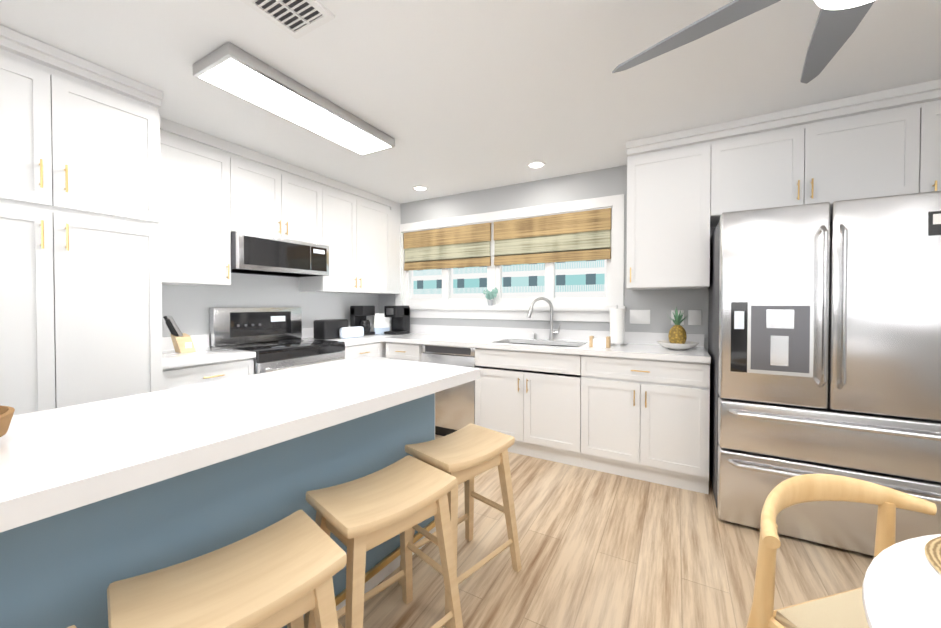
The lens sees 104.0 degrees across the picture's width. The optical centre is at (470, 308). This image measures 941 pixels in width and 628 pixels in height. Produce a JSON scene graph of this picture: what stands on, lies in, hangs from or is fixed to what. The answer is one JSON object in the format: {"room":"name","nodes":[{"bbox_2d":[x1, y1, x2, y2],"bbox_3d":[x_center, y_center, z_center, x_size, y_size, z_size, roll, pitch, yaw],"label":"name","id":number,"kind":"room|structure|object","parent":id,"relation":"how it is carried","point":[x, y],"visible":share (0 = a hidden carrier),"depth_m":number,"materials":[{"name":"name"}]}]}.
{"room":"kitchen","nodes":[
{"label":"kitchen","id":0,"kind":"room"},
{"bbox_2d":[162,273,378,346],"bbox_3d":[-2.716,0.004,1.938,0.150,2.460,6.170,0,1,29],"label":"wall","id":1,"kind":"structure","parent":0,"point":[186,307],"depth_m":3.21,"materials":[{"name":"grey paint"}]},
{"bbox_2d":[231,231,328,276],"bbox_3d":[-1.691,-0.441,3.146,0.449,0.275,0.800,0,1,29],"label":"over-the-range microwave","id":2,"kind":"object","parent":1,"relation":"attached to","point":[254,253],"visible":0.96,"depth_m":2.96,"materials":[{"name":"grey"}]},
{"bbox_2d":[0,0,940,203],"bbox_3d":[-0.222,-1.257,0.523,5.870,0.100,6.470,0,1,29],"label":"ceiling","id":3,"kind":"structure","parent":0,"point":[452,97],"depth_m":1.88,"materials":[{"name":"white paint"}]},
{"bbox_2d":[241,0,334,38],"bbox_3d":[-0.734,-1.213,1.481,0.250,0.012,0.250,0,1,29],"label":"ceiling vent","id":4,"kind":"object","parent":3,"relation":"in","point":[296,19],"visible":1,"depth_m":1.51,"materials":[{"name":"white metal"}]},
{"bbox_2d":[192,42,394,155],"bbox_3d":[-0.970,-1.199,2.256,0.330,0.060,1.140,0,1,29],"label":"led ceiling light","id":5,"kind":"object","parent":3,"relation":"attached to","point":[232,69],"visible":1,"depth_m":2.05,"materials":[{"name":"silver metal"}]},
{"bbox_2d":[412,185,427,190],"bbox_3d":[-0.521,-1.246,3.803,0.170,0.008,0.170,0,1,29],"label":"recessed light","id":6,"kind":"object","parent":3,"relation":"in","point":[420,188],"visible":0.98,"depth_m":3.80,"materials":[{"name":"white"}]},
{"bbox_2d":[526,161,545,168],"bbox_3d":[0.564,-1.238,3.161,0.170,0.008,0.170,0,1,29],"label":"recessed light","id":7,"kind":"object","parent":3,"relation":"in","point":[535,164],"visible":1,"depth_m":3.15,"materials":[{"name":"white"}]},
{"bbox_2d":[612,0,874,83],"bbox_3d":[1.106,-1.034,1.006,1.407,0.357,1.354,0,1,29],"label":"ceiling fan","id":8,"kind":"object","parent":3,"relation":"hanging from","point":[837,23],"visible":1,"depth_m":1.27,"materials":[{"name":"grey"}]},
{"bbox_2d":[379,165,715,351],"bbox_3d":[1.323,-0.015,3.296,5.870,2.460,0.150,0,1,29],"label":"wall","id":9,"kind":"structure","parent":0,"point":[659,304],"depth_m":3.44,"materials":[{"name":"grey paint"}]},
{"bbox_2d":[395,194,625,321],"bbox_3d":[0.240,-0.448,3.863,2.600,1.110,0.210,0,1,29],"label":"window","id":10,"kind":"structure","parent":9,"relation":"in","point":[494,276],"depth_m":3.64,"materials":[{"name":"white wood"}]},
{"bbox_2d":[404,223,490,270],"bbox_3d":[-0.291,-0.681,4.131,1.148,0.448,0.034,0,1,29],"label":"window blind","id":11,"kind":"object","parent":10,"relation":"attached to","point":[458,246],"visible":1,"depth_m":4.09,"materials":[{"name":"beige wicker"}]},
{"bbox_2d":[483,287,497,305],"bbox_3d":[0.209,-0.127,3.789,0.165,0.188,0.073,0,1,29],"label":"potted plant","id":12,"kind":"object","parent":10,"relation":"on","point":[492,294],"visible":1,"depth_m":3.77,"materials":[{"name":"green plant"}]},
{"bbox_2d":[494,208,610,265],"bbox_3d":[0.748,-0.673,3.548,1.148,0.448,0.034,0,1,29],"label":"window blind","id":13,"kind":"object","parent":10,"relation":"attached to","point":[578,236],"visible":0.96,"depth_m":3.50,"materials":[{"name":"beige wicker"}]},
{"bbox_2d":[630,310,649,323],"bbox_3d":[1.444,0.067,3.135,0.160,0.120,0.012,0,1,29],"label":"switch plate","id":14,"kind":"object","parent":9,"relation":"attached to","point":[639,316],"visible":1,"depth_m":3.13,"materials":[{"name":"white plastic"}]},
{"bbox_2d":[671,310,683,324],"bbox_3d":[1.688,0.069,2.998,0.090,0.120,0.012,0,1,29],"label":"switch plate","id":15,"kind":"object","parent":9,"relation":"attached to","point":[672,317],"visible":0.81,"depth_m":3.00,"materials":[{"name":"white plastic"}]},
{"bbox_2d":[688,310,700,324],"bbox_3d":[1.793,0.070,2.939,0.090,0.120,0.012,0,1,29],"label":"switch plate","id":16,"kind":"object","parent":9,"relation":"attached to","point":[694,317],"visible":1,"depth_m":2.94,"materials":[{"name":"white plastic"}]},
{"bbox_2d":[338,434,873,627],"bbox_3d":[-0.222,1.303,0.558,5.870,0.100,6.470,0,1,29],"label":"floor","id":17,"kind":"structure","parent":0,"point":[598,549],"depth_m":1.78,"materials":[{"name":"brown wood"}]},
{"bbox_2d":[0,396,435,627],"bbox_3d":[-1.300,0.809,0.838,0.570,0.880,3.170,1,1,33],"label":"base cabinet","id":18,"kind":"object","parent":17,"relation":"on","point":[58,572],"depth_m":1.06,"materials":[{"name":"blue paint"}]},
{"bbox_2d":[0,356,479,535],"bbox_3d":[-1.189,0.344,0.777,0.864,0.050,3.200,1,1,33],"label":"countertop","id":19,"kind":"structure","parent":18,"relation":"on","point":[57,461],"depth_m":1.01,"materials":[{"name":"white stone"}]},
{"bbox_2d":[0,405,14,436],"bbox_3d":[-1.225,0.241,0.768,0.376,0.155,0.344,0,1,29],"label":"basket tray","id":20,"kind":"object","parent":19,"relation":"on","point":[6,414],"visible":1,"depth_m":0.87,"materials":[{"name":"wicker"}]},
{"bbox_2d":[107,510,346,627],"bbox_3d":[-0.566,0.933,0.886,0.350,0.630,0.460,1,1,44],"label":"stool","id":21,"kind":"object","parent":17,"relation":"on","point":[280,573],"visible":1,"depth_m":0.86,"materials":[{"name":"brown wood"}]},
{"bbox_2d":[209,307,344,373],"bbox_3d":[-1.568,0.603,3.086,0.736,1.230,0.776,0,1,29],"label":"range","id":22,"kind":"object","parent":17,"relation":"on","point":[271,337],"visible":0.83,"depth_m":3.04,"materials":[{"name":"silver metal"}]},
{"bbox_2d":[304,455,462,627],"bbox_3d":[-0.303,0.928,1.292,0.350,0.630,0.460,1,1,44],"label":"stool","id":23,"kind":"object","parent":17,"relation":"on","point":[359,518],"visible":1,"depth_m":1.25,"materials":[{"name":"brown wood"}]},
{"bbox_2d":[420,344,475,435],"bbox_3d":[-0.078,0.771,3.640,0.596,0.878,0.595,0,1,29],"label":"dishwasher","id":24,"kind":"object","parent":17,"relation":"on","point":[454,408],"visible":0.4,"depth_m":3.35,"materials":[{"name":"grey metal"}]},
{"bbox_2d":[398,423,521,627],"bbox_3d":[-0.042,0.922,1.701,0.350,0.630,0.460,1,1,44],"label":"stool","id":25,"kind":"object","parent":17,"relation":"on","point":[467,454],"visible":0.77,"depth_m":1.69,"materials":[{"name":"brown wood"}]},
{"bbox_2d":[0,25,940,493],"bbox_3d":[0.140,0.007,1.735,5.028,2.458,3.728,0,1,29],"label":"kitchen cabinets","id":26,"kind":"object","parent":17,"relation":"on","point":[122,201],"visible":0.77,"depth_m":2.39,"materials":[{"name":"white wood"}]},
{"bbox_2d":[163,316,195,352],"bbox_3d":[-2.032,0.174,2.559,0.080,0.259,0.172,0,1,29],"label":"knife block","id":27,"kind":"object","parent":26,"relation":"on","point":[182,342],"visible":1,"depth_m":2.54,"materials":[{"name":"brown wood"}]},
{"bbox_2d":[314,319,348,339],"bbox_3d":[-1.360,0.196,3.605,0.180,0.187,0.300,0,1,29],"label":"toaster","id":28,"kind":"object","parent":26,"relation":"on","point":[326,329],"visible":0.83,"depth_m":3.50,"materials":[{"name":"black plastic"}]},
{"bbox_2d":[339,326,363,338],"bbox_3d":[-1.182,0.234,3.667,0.080,0.110,0.280,0,1,29],"label":"towel","id":29,"kind":"object","parent":26,"relation":"on","point":[350,332],"visible":1,"depth_m":3.61,"materials":[{"name":"white fabric"}]},
{"bbox_2d":[350,306,374,334],"bbox_3d":[-1.190,0.123,4.060,0.200,0.320,0.180,0,1,29],"label":"coffee maker","id":30,"kind":"object","parent":26,"relation":"on","point":[359,315],"visible":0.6,"depth_m":4.00,"materials":[{"name":"black plastic"}]},
{"bbox_2d":[374,313,389,333],"bbox_3d":[-1.010,0.167,4.177,0.170,0.230,0.050,0,1,-26],"label":"coffee bag","id":31,"kind":"object","parent":26,"relation":"on","point":[381,323],"visible":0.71,"depth_m":4.15,"materials":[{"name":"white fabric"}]},
{"bbox_2d":[384,306,409,334],"bbox_3d":[-0.832,0.122,4.167,0.180,0.320,0.243,0,1,29],"label":"pod coffee maker","id":32,"kind":"object","parent":26,"relation":"on","point":[400,319],"visible":1,"depth_m":4.14,"materials":[{"name":"black plastic"}]},
{"bbox_2d":[162,323,710,368],"bbox_3d":[-0.248,0.341,2.679,3.433,0.275,2.468,0,1,29],"label":"countertop","id":33,"kind":"structure","parent":26,"relation":"on","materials":[{"name":"white stone"}]},
{"bbox_2d":[526,297,560,339],"bbox_3d":[0.684,0.092,3.418,0.287,0.403,0.200,0,1,29],"label":"faucet","id":34,"kind":"object","parent":26,"relation":"on","point":[536,334],"depth_m":3.46,"materials":[{"name":"silver metal"}]},
{"bbox_2d":[589,336,610,347],"bbox_3d":[1.015,0.257,2.883,0.150,0.085,0.060,0,1,29],"label":"napkin holder","id":35,"kind":"object","parent":26,"relation":"on","point":[600,343],"visible":1,"depth_m":2.86,"materials":[{"name":"white paper"}]},
{"bbox_2d":[610,305,626,344],"bbox_3d":[1.226,0.132,3.073,0.150,0.330,0.150,0,1,29],"label":"paper towel","id":36,"kind":"object","parent":26,"relation":"on","point":[617,324],"visible":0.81,"depth_m":3.02,"materials":[{"name":"white paper"}]},
{"bbox_2d":[657,308,698,349],"bbox_3d":[1.560,0.140,2.770,0.280,0.322,0.280,0,1,29],"label":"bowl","id":37,"kind":"object","parent":26,"relation":"on","point":[677,335],"visible":1,"depth_m":2.73,"materials":[{"name":"white ceramic"}]},
{"bbox_2d":[708,191,940,555],"bbox_3d":[2.031,0.337,2.233,0.930,1.785,0.958,0,1,29],"label":"refrigerator","id":38,"kind":"object","parent":17,"relation":"on","point":[824,335],"visible":0.92,"depth_m":1.87,"materials":[{"name":"grey metal"}]},
{"bbox_2d":[746,474,936,627],"bbox_3d":[1.052,0.874,0.862,0.619,0.754,0.547,0,1,-14],"label":"chair","id":39,"kind":"object","parent":17,"relation":"on","point":[844,609],"visible":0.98,"depth_m":1.00,"materials":[{"name":"brown wood"}]},
{"bbox_2d":[862,534,940,627],"bbox_3d":[1.117,0.882,0.231,1.200,0.750,1.200,0,1,29],"label":"table","id":40,"kind":"object","parent":17,"relation":"on","point":[901,586],"visible":0.94,"depth_m":0.66,"materials":[{"name":"white"}]},
{"bbox_2d":[924,536,940,573],"bbox_3d":[1.064,0.497,0.600,0.406,0.007,0.406,0,1,29],"label":"placemat","id":41,"kind":"object","parent":40,"relation":"on","point":[932,548],"visible":1,"depth_m":0.74,"materials":[{"name":"beige wicker"}]},
{"label":"outside","id":42,"kind":"structure","parent":0,"visible":0},
{"bbox_2d":[411,259,605,298],"bbox_3d":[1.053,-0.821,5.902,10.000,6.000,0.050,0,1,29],"label":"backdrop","id":43,"kind":"structure","parent":42,"point":[587,278],"depth_m":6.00,"materials":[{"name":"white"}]}
]}

